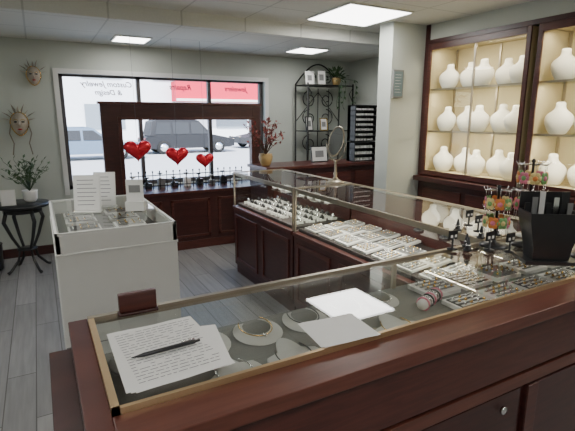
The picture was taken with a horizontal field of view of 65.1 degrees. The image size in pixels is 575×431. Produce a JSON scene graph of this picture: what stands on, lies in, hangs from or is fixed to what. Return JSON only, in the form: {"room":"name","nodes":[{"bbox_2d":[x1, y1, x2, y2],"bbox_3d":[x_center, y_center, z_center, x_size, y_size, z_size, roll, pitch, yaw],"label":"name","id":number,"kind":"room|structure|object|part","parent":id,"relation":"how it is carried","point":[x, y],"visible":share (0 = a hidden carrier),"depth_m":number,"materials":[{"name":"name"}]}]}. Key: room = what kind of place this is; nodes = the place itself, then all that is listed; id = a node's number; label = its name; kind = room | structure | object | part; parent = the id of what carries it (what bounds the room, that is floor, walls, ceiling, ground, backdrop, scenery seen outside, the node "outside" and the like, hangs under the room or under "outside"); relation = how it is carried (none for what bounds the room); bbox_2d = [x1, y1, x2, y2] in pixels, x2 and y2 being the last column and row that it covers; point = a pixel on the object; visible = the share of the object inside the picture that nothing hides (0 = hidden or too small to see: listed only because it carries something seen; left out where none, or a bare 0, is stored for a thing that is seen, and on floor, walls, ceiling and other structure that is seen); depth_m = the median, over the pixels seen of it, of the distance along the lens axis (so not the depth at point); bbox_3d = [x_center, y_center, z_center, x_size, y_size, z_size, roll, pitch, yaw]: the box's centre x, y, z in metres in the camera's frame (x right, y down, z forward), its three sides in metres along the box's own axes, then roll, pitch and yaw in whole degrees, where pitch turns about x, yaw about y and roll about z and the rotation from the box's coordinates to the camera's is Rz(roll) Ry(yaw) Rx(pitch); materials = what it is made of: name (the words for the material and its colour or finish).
{"room":"shop","nodes":[
{"label":"shop","id":0,"kind":"room"},
{"bbox_2d":[0,243,289,430],"bbox_3d":[0.280,1.072,2.372,5.900,0.100,8.000,-7,14,-28],"label":"floor","id":1,"kind":"structure","parent":0,"point":[31,325],"depth_m":3.53,"materials":[{"name":"grey wood"}]},
{"bbox_2d":[0,242,3,270],"bbox_3d":[-2.981,0.424,4.488,0.270,0.270,0.270,-7,14,-28],"label":"waste bin","id":2,"kind":"object","parent":1,"relation":"on","point":[1,243],"visible":1,"depth_m":4.50,"materials":[{"name":"black plastic"}]},
{"bbox_2d":[0,198,50,274],"bbox_3d":[-2.602,0.211,4.479,0.500,0.689,0.500,-7,14,-28],"label":"pedestal table","id":3,"kind":"object","parent":1,"relation":"on","point":[22,207],"visible":0.94,"depth_m":4.41,"materials":[{"name":"black wood"}]},
{"bbox_2d":[0,189,16,205],"bbox_3d":[-2.627,-0.165,4.231,0.120,0.148,0.022,-7,14,-28],"label":"sign","id":4,"kind":"object","parent":3,"relation":"on","point":[8,198],"visible":1,"depth_m":4.22,"materials":[{"name":"paper"}]},
{"bbox_2d":[0,154,49,202],"bbox_3d":[-2.551,-0.369,4.402,0.432,0.475,0.436,-7,14,-28],"label":"potted plant","id":5,"kind":"object","parent":3,"relation":"on","point":[30,195],"visible":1,"depth_m":4.38,"materials":[{"name":"green plant"}]},
{"bbox_2d":[49,195,180,353],"bbox_3d":[-1.016,0.457,2.615,0.548,1.000,0.958,-7,14,-28],"label":"white showcase","id":6,"kind":"object","parent":1,"relation":"on","point":[97,265],"visible":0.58,"depth_m":2.15,"materials":[{"name":"laminate"}]},
{"bbox_2d":[73,175,102,212],"bbox_3d":[-1.084,-0.117,2.426,0.140,0.198,0.064,-2,12,-8],"label":"sign stand","id":7,"kind":"object","parent":6,"relation":"on","point":[86,188],"visible":1,"depth_m":2.44,"materials":[{"name":"paper"}]},
{"bbox_2d":[63,206,146,231],"bbox_3d":[-1.023,0.033,2.525,0.390,0.030,0.730,-7,14,-28],"label":"tray","id":8,"kind":"object","parent":6,"relation":"on","point":[76,222],"visible":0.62,"depth_m":2.55,"materials":[{"name":"white plastic"}]},
{"bbox_2d":[93,172,116,207],"bbox_3d":[-1.044,-0.145,2.559,0.120,0.198,0.064,-1,12,-6],"label":"sign stand","id":9,"kind":"object","parent":6,"relation":"on","point":[107,179],"visible":0.7,"depth_m":2.57,"materials":[{"name":"paper"}]},
{"bbox_3d":[-1.016,-0.027,2.510,0.540,0.010,0.950,-7,14,-28],"label":"glass","id":10,"kind":"part","parent":6,"relation":"part of","materials":[{"name":"clear glass"}]},
{"bbox_2d":[125,179,146,210],"bbox_3d":[-0.839,-0.114,2.480,0.100,0.170,0.060,-1,12,-6],"label":"card holder","id":11,"kind":"object","parent":6,"relation":"on","point":[135,201],"visible":1,"depth_m":2.46,"materials":[{"name":"paper"}]},
{"bbox_2d":[96,101,261,250],"bbox_3d":[-1.039,-0.501,5.463,2.290,1.665,0.609,-7,14,-28],"label":"display cabinet","id":12,"kind":"object","parent":1,"relation":"on","point":[203,215],"visible":0.52,"depth_m":5.16,"materials":[{"name":"brown wood"}]},
{"bbox_3d":[-1.125,-0.768,5.066,1.820,0.975,0.090,-7,14,-28],"label":"frame","id":13,"kind":"part","parent":12,"relation":"part of","materials":[{"name":"brown wood"}]},
{"bbox_2d":[130,170,238,188],"bbox_3d":[-1.220,-0.447,5.461,1.320,0.177,0.060,-7,14,-28],"label":"stands","id":14,"kind":"object","parent":12,"relation":"on","point":[221,178],"visible":0.65,"depth_m":5.45,"materials":[{"name":"black plastic"}]},
{"bbox_2d":[130,166,241,190],"bbox_3d":[-1.158,-0.440,5.322,1.356,0.224,0.020,-7,14,-28],"label":"rail","id":15,"kind":"object","parent":12,"relation":"on","point":[199,172],"visible":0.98,"depth_m":5.30,"materials":[{"name":"black metal"}]},
{"bbox_2d":[233,169,351,310],"bbox_3d":[-0.008,0.152,4.018,0.552,1.000,1.160,-7,14,-28],"label":"jewelry showcase","id":16,"kind":"object","parent":1,"relation":"on","point":[264,242],"visible":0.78,"depth_m":3.81,"materials":[{"name":"brown wood"}]},
{"bbox_2d":[244,195,336,223],"bbox_3d":[-0.009,-0.069,3.958,0.385,0.054,1.020,-7,14,-28],"label":"display","id":17,"kind":"object","parent":16,"relation":"in","point":[302,214],"visible":0.96,"depth_m":3.85,"materials":[{"name":"white fabric"}]},
{"bbox_3d":[-0.003,-0.178,3.950,0.540,0.325,1.160,-7,14,-28],"label":"metal frame","id":18,"kind":"part","parent":16,"relation":"part of","materials":[{"name":"brown metal"}]},
{"bbox_3d":[-0.003,-0.176,3.950,0.530,0.322,1.150,-7,14,-28],"label":"glass","id":19,"kind":"part","parent":16,"relation":"part of","materials":[{"name":"clear glass"}]},
{"bbox_2d":[272,186,341,202],"bbox_3d":[0.146,-0.211,3.973,0.130,0.037,0.980,-7,14,-28],"label":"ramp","id":20,"kind":"object","parent":16,"relation":"in","point":[272,186],"visible":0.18,"depth_m":3.80,"materials":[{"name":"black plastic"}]},
{"bbox_2d":[326,126,345,183],"bbox_3d":[0.377,-0.476,3.515,0.140,0.439,0.145,-7,14,-28],"label":"vanity mirror","id":21,"kind":"object","parent":16,"relation":"on","point":[336,139],"visible":1,"depth_m":3.50,"materials":[{"name":"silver metal"}]},
{"bbox_2d":[247,159,374,200],"bbox_3d":[0.436,-0.192,5.692,1.810,0.965,0.530,-7,14,-28],"label":"base cabinet","id":22,"kind":"object","parent":1,"relation":"on","point":[359,172],"visible":0.3,"depth_m":5.41,"materials":[{"name":"brown wood"}]},
{"bbox_2d":[243,117,284,165],"bbox_3d":[-0.269,-0.839,5.088,0.435,0.551,0.470,5,13,21],"label":"leaf plant","id":23,"kind":"object","parent":22,"relation":"on","point":[265,158],"visible":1,"depth_m":5.04,"materials":[{"name":"red plant"}]},
{"bbox_2d":[310,145,327,162],"bbox_3d":[0.396,-0.765,5.586,0.260,0.199,0.040,-8,15,-34],"label":"picture frame","id":24,"kind":"object","parent":22,"relation":"on","point":[318,153],"visible":0.9,"depth_m":5.58,"materials":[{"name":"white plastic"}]},
{"bbox_2d":[295,64,353,160],"bbox_3d":[0.504,-0.971,6.302,0.739,2.229,0.342,-7,14,-28],"label":"etagere","id":25,"kind":"object","parent":22,"relation":"on","point":[307,85],"visible":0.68,"depth_m":6.22,"materials":[{"name":"black metal"}]},
{"bbox_2d":[305,116,312,130],"bbox_3d":[0.289,-1.234,6.042,0.130,0.189,0.038,-10,16,-39],"label":"picture frame","id":26,"kind":"object","parent":25,"relation":"on","point":[310,121],"visible":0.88,"depth_m":6.04,"materials":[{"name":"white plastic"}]},
{"bbox_2d":[305,71,314,83],"bbox_3d":[0.292,-1.810,5.917,0.140,0.170,0.035,-8,15,-34],"label":"picture frame","id":27,"kind":"object","parent":25,"relation":"on","point":[309,75],"visible":0.94,"depth_m":5.91,"materials":[{"name":"paper"}]},
{"bbox_2d":[317,70,325,84],"bbox_3d":[0.455,-1.851,6.037,0.130,0.199,0.040,-5,13,-22],"label":"picture frame","id":28,"kind":"object","parent":25,"relation":"on","point":[321,74],"visible":0.81,"depth_m":6.04,"materials":[{"name":"silver metal"}]},
{"bbox_2d":[319,118,327,130],"bbox_3d":[0.495,-1.248,6.153,0.120,0.170,0.035,-7,14,-28],"label":"picture frame","id":29,"kind":"object","parent":25,"relation":"on","point":[323,121],"visible":1,"depth_m":6.15,"materials":[{"name":"gold metal"}]},
{"bbox_2d":[326,66,357,108],"bbox_3d":[0.704,-1.755,6.218,0.423,0.602,0.389,-7,14,-28],"label":"trailing plant","id":30,"kind":"object","parent":25,"relation":"on","point":[336,81],"visible":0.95,"depth_m":6.12,"materials":[{"name":"green plant"}]},
{"bbox_2d":[346,141,375,161],"bbox_3d":[0.942,-0.823,5.751,0.340,0.240,0.160,-7,14,-28],"label":"rack","id":31,"kind":"object","parent":22,"relation":"on","point":[358,150],"visible":0.98,"depth_m":5.72,"materials":[{"name":"plastic"}]},
{"bbox_2d":[347,105,376,141],"bbox_3d":[0.942,-1.164,5.677,0.340,0.440,0.160,-7,14,-28],"label":"rack","id":32,"kind":"object","parent":31,"relation":"on","point":[361,121],"visible":0.94,"depth_m":5.64,"materials":[{"name":"plastic"}]},
{"bbox_2d":[49,235,574,430],"bbox_3d":[0.811,0.656,1.688,2.965,1.003,0.540,-7,14,-28],"label":"checkout showcase","id":33,"kind":"object","parent":1,"relation":"on","point":[507,362],"visible":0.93,"depth_m":1.09,"materials":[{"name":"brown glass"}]},
{"bbox_2d":[117,287,158,317],"bbox_3d":[-0.390,0.224,1.171,0.100,0.058,0.030,-7,14,-28],"label":"card holder","id":34,"kind":"object","parent":33,"relation":"on","point":[135,302],"visible":1,"depth_m":1.16,"materials":[{"name":"brown wood"}]},
{"bbox_2d":[107,316,234,393],"bbox_3d":[-0.263,0.291,0.985,0.216,0.004,0.277,-7,14,-28],"label":"paper","id":35,"kind":"object","parent":33,"relation":"on","point":[139,374],"visible":0.98,"depth_m":0.96,"materials":[{"name":"paper"}]},
{"bbox_2d":[131,338,199,357],"bbox_3d":[-0.260,0.285,0.970,0.149,0.013,0.010,-8,14,-31],"label":"ballpoint pen","id":36,"kind":"object","parent":35,"relation":"on","point":[189,341],"visible":1,"depth_m":0.97,"materials":[{"name":"black plastic"}]},
{"bbox_2d":[200,324,230,357],"bbox_3d":[-0.216,0.291,1.004,0.145,0.001,0.180,-4,13,-20],"label":"paper note","id":37,"kind":"object","parent":33,"relation":"on","point":[211,330],"visible":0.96,"depth_m":1.06,"materials":[{"name":"white paper"}]},
{"bbox_2d":[110,290,413,379],"bbox_3d":[0.014,0.340,1.243,0.926,0.025,0.376,-7,14,-28],"label":"display","id":38,"kind":"object","parent":33,"relation":"on","point":[285,348],"visible":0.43,"depth_m":1.27,"materials":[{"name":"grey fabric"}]},
{"bbox_2d":[298,313,380,347],"bbox_3d":[0.123,0.274,1.082,0.156,0.002,0.135,-5,13,-22],"label":"folded card","id":39,"kind":"object","parent":33,"relation":"on","point":[340,329],"visible":1,"depth_m":1.07,"materials":[{"name":"paper"}]},
{"bbox_2d":[416,287,442,310],"bbox_3d":[0.474,0.277,1.497,0.048,0.048,0.129,10,16,38],"label":"roll","id":40,"kind":"object","parent":33,"relation":"on","point":[430,298],"visible":1,"depth_m":1.47,"materials":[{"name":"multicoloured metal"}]},
{"bbox_2d":[447,209,515,253],"bbox_3d":[0.757,0.062,1.878,0.354,0.075,0.459,-3,13,-14],"label":"stands","id":41,"kind":"object","parent":33,"relation":"on","point":[510,237],"visible":0.89,"depth_m":1.73,"materials":[{"name":"black plastic"}]},
{"bbox_2d":[407,259,574,309],"bbox_3d":[0.808,0.253,1.634,1.000,0.030,0.370,-7,14,-28],"label":"trays","id":42,"kind":"object","parent":33,"relation":"on","point":[451,284],"visible":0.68,"depth_m":1.66,"materials":[{"name":"grey fabric"}]},
{"bbox_2d":[479,185,514,249],"bbox_3d":[0.821,0.002,1.767,0.115,0.245,0.115,-2,12,-8],"label":"rack","id":43,"kind":"object","parent":33,"relation":"on","point":[503,222],"visible":0.99,"depth_m":1.74,"materials":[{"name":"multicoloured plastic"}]},
{"bbox_2d":[511,159,551,247],"bbox_3d":[0.951,-0.050,1.770,0.125,0.345,0.125,-1,12,-6],"label":"rack","id":44,"kind":"object","parent":33,"relation":"on","point":[521,177],"visible":0.59,"depth_m":1.74,"materials":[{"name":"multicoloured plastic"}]},
{"bbox_2d":[512,191,574,265],"bbox_3d":[0.922,0.041,1.587,0.180,0.245,0.120,1,12,6],"label":"card holder","id":45,"kind":"object","parent":33,"relation":"on","point":[546,218],"visible":1,"depth_m":1.56,"materials":[{"name":"plastic"}]},
{"bbox_2d":[293,183,522,309],"bbox_3d":[0.667,0.413,2.814,0.552,1.000,1.610,-7,14,-28],"label":"jewelry showcase","id":46,"kind":"object","parent":1,"relation":"on","point":[313,253],"visible":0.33,"depth_m":2.90,"materials":[{"name":"clear glass"}]},
{"bbox_3d":[0.672,0.085,2.746,0.530,0.322,1.600,-7,14,-28],"label":"glass","id":47,"kind":"part","parent":46,"relation":"part of","materials":[{"name":"clear glass"}]},
{"bbox_2d":[305,219,474,279],"bbox_3d":[0.674,0.195,2.759,0.446,0.043,1.470,-7,14,-28],"label":"trays","id":48,"kind":"object","parent":46,"relation":"in","point":[388,244],"visible":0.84,"depth_m":2.81,"materials":[{"name":"white fabric"}]},
{"bbox_3d":[0.672,0.083,2.745,0.540,0.325,1.610,-7,14,-28],"label":"metal frame","id":49,"kind":"part","parent":46,"relation":"part of","materials":[{"name":"brown metal"}]},
{"bbox_2d":[413,174,574,221],"bbox_3d":[2.400,0.303,3.558,0.490,0.900,3.480,-7,14,-28],"label":"base cabinet","id":50,"kind":"object","parent":1,"relation":"on","point":[455,191],"visible":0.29,"depth_m":4.40,"materials":[{"name":"brown wood"}]},
{"bbox_2d":[0,37,349,249],"bbox_3d":[-1.642,-0.902,5.534,5.900,2.420,0.200,-7,14,-28],"label":"wall","id":51,"kind":"structure","parent":0,"point":[283,73],"depth_m":5.04,"materials":[{"name":"paint"}]},
{"bbox_2d":[2,104,34,154],"bbox_3d":[-2.787,-0.896,4.692,0.318,0.526,0.080,-7,14,-28],"label":"mask","id":52,"kind":"object","parent":51,"relation":"attached to","point":[19,122],"visible":1,"depth_m":4.68,"materials":[{"name":"ceramic"}]},
{"bbox_2d":[3,244,53,258],"bbox_3d":[-3.282,0.448,4.779,1.840,0.100,0.020,-7,14,-28],"label":"baseboard","id":53,"kind":"structure","parent":51,"relation":"attached to","point":[43,249],"depth_m":4.99,"materials":[{"name":"brown wood"}]},
{"bbox_2d":[19,60,45,85],"bbox_3d":[-2.633,-1.483,4.660,0.254,0.265,0.064,-7,14,-28],"label":"mask","id":54,"kind":"object","parent":51,"relation":"attached to","point":[33,74],"visible":1,"depth_m":4.67,"materials":[{"name":"ceramic"}]},
{"bbox_2d":[52,68,268,194],"bbox_3d":[-1.408,-1.040,5.577,2.560,1.370,0.140,-7,14,-28],"label":"window","id":55,"kind":"structure","parent":51,"relation":"in","point":[57,78],"depth_m":5.31,"materials":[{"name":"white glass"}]},
{"bbox_2d":[80,81,131,88],"bbox_3d":[-2.072,-1.493,5.147,0.558,0.081,0.002,-7,14,-28],"label":"lettering","id":56,"kind":"object","parent":55,"relation":"attached to","point":[95,84],"depth_m":5.14,"materials":[{"name":"paint"}]},
{"bbox_2d":[95,90,121,96],"bbox_3d":[-2.057,-1.406,5.175,0.293,0.076,0.002,-7,14,-28],"label":"lettering","id":57,"kind":"object","parent":55,"relation":"attached to","point":[119,93],"depth_m":5.17,"materials":[{"name":"paint"}]},
{"bbox_2d":[169,85,190,91],"bbox_3d":[-1.321,-1.572,5.552,0.274,0.085,0.002,-7,14,-28],"label":"lettering","id":58,"kind":"object","parent":55,"relation":"attached to","point":[175,85],"depth_m":5.55,"materials":[{"name":"paint"}]},
{"bbox_2d":[225,86,247,93],"bbox_3d":[-0.671,-1.647,5.899,0.326,0.085,0.002,-7,14,-28],"label":"lettering","id":59,"kind":"object","parent":55,"relation":"attached to","point":[233,89],"depth_m":5.90,"materials":[{"name":"paint"}]},
{"bbox_2d":[0,0,533,61],"bbox_3d":[0.256,-1.488,1.863,5.900,0.520,8.100,-7,14,-28],"label":"ceiling","id":60,"kind":"structure","parent":0,"point":[250,27],"depth_m":4.07,"materials":[{"name":"paint"}]},
{"bbox_2d":[110,35,152,43],"bbox_3d":[-1.617,-1.817,4.650,0.360,0.015,0.360,-7,14,-28],"label":"panel","id":61,"kind":"object","parent":60,"relation":"attached to","point":[116,38],"visible":1,"depth_m":4.60,"materials":[{"name":"white plastic"}]},
{"bbox_2d":[123,38,150,161],"bbox_3d":[-1.555,-1.168,4.569,0.280,1.252,0.095,-7,14,-28],"label":"heart balloon","id":62,"kind":"object","parent":60,"relation":"hanging from","point":[138,150],"visible":1,"depth_m":4.64,"materials":[{"name":"red plastic"}]},
{"bbox_2d":[166,39,187,164],"bbox_3d":[-1.196,-1.181,4.767,0.250,1.310,0.085,-7,14,-28],"label":"heart balloon","id":63,"kind":"object","parent":60,"relation":"hanging from","point":[177,156],"visible":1,"depth_m":4.85,"materials":[{"name":"red plastic"}]},
{"bbox_2d":[196,41,213,167],"bbox_3d":[-0.924,-1.191,4.917,0.210,1.354,0.071,-7,14,-28],"label":"heart balloon","id":64,"kind":"object","parent":60,"relation":"hanging from","point":[206,159],"visible":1,"depth_m":5.01,"materials":[{"name":"red plastic"}]},
{"bbox_2d":[284,47,329,53],"bbox_3d":[0.233,-1.984,5.418,0.400,0.015,0.400,-7,14,-28],"label":"panel","id":65,"kind":"object","parent":60,"relation":"attached to","point":[305,50],"visible":1,"depth_m":5.35,"materials":[{"name":"white plastic"}]},
{"bbox_2d":[305,2,413,26],"bbox_3d":[0.645,-1.823,4.108,0.700,0.015,0.700,-7,14,-28],"label":"panel","id":66,"kind":"object","parent":60,"relation":"attached to","point":[350,13],"visible":1,"depth_m":4.02,"materials":[{"name":"white plastic"}]},
{"bbox_2d":[374,21,426,199],"bbox_3d":[1.358,-0.767,4.911,0.850,2.420,0.200,-7,14,-28],"label":"column","id":67,"kind":"structure","parent":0,"point":[402,44],"depth_m":4.64,"materials":[{"name":"white paint"}]},
{"bbox_2d":[392,70,403,97],"bbox_3d":[1.110,-1.323,4.525,0.135,0.270,0.017,-7,14,-28],"label":"wall plaque","id":68,"kind":"object","parent":67,"relation":"attached to","point":[398,75],"depth_m":4.52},
{"bbox_2d":[347,0,574,195],"bbox_3d":[2.595,-0.428,3.345,0.619,2.420,7.800,-7,14,-28],"label":"wall","id":69,"kind":"structure","parent":0,"point":[479,87],"depth_m":4.17,"materials":[{"name":"beige paint"}]},
{"bbox_2d":[418,25,430,174],"bbox_3d":[1.433,-1.186,4.718,0.015,1.520,0.049,-7,14,-28],"label":"trim","id":70,"kind":"structure","parent":69,"relation":"attached to","point":[428,29],"depth_m":4.70,"materials":[{"name":"brown wood"}]},
{"bbox_2d":[429,12,574,43],"bbox_3d":[2.272,-1.438,3.091,0.020,0.039,3.450,-7,14,-28],"label":"trim","id":71,"kind":"structure","parent":69,"relation":"attached to","point":[571,14],"depth_m":3.80,"materials":[{"name":"brown wood"}]},
{"label":"outside","id":72,"kind":"structure","parent":0,"visible":0},
{"bbox_2d":[70,140,249,179],"bbox_3d":[-5.066,-6.712,39.952,150.000,0.200,64.150,-7,14,-28],"label":"ground","id":73,"kind":"structure","parent":72,"point":[236,155],"depth_m":18.22,"materials":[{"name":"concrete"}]},
{"bbox_2d":[67,127,138,157],"bbox_3d":[-9.079,-3.195,19.886,4.747,1.420,1.980,-7,14,-28],"label":"car","id":74,"kind":"object","parent":73,"relation":"on","point":[82,140],"visible":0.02,"depth_m":19.13,"materials":[{"name":"blue paint"}]},
{"bbox_2d":[62,77,257,139],"bbox_3d":[-2.711,-12.648,44.916,100.000,9.300,7.700,-7,14,-28],"label":"building","id":75,"kind":"structure","parent":73,"relation":"on","point":[82,110],"depth_m":37.69,"materials":[{"name":"paint"}]},
{"bbox_2d":[138,120,233,153],"bbox_3d":[-5.392,-4.253,24.057,4.747,1.720,1.980,-7,14,-28],"label":"car","id":76,"kind":"object","parent":73,"relation":"on","point":[162,135],"visible":0.87,"depth_m":23.05,"materials":[{"name":"black paint"}]},
{"bbox_2d":[229,132,248,146],"bbox_3d":[-1.178,-5.078,28.573,4.747,1.420,1.980,-7,14,-28],"label":"car","id":77,"kind":"object","parent":73,"relation":"on","point":[242,139],"visible":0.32,"depth_m":27.17,"materials":[{"name":"grey paint"}]}
]}

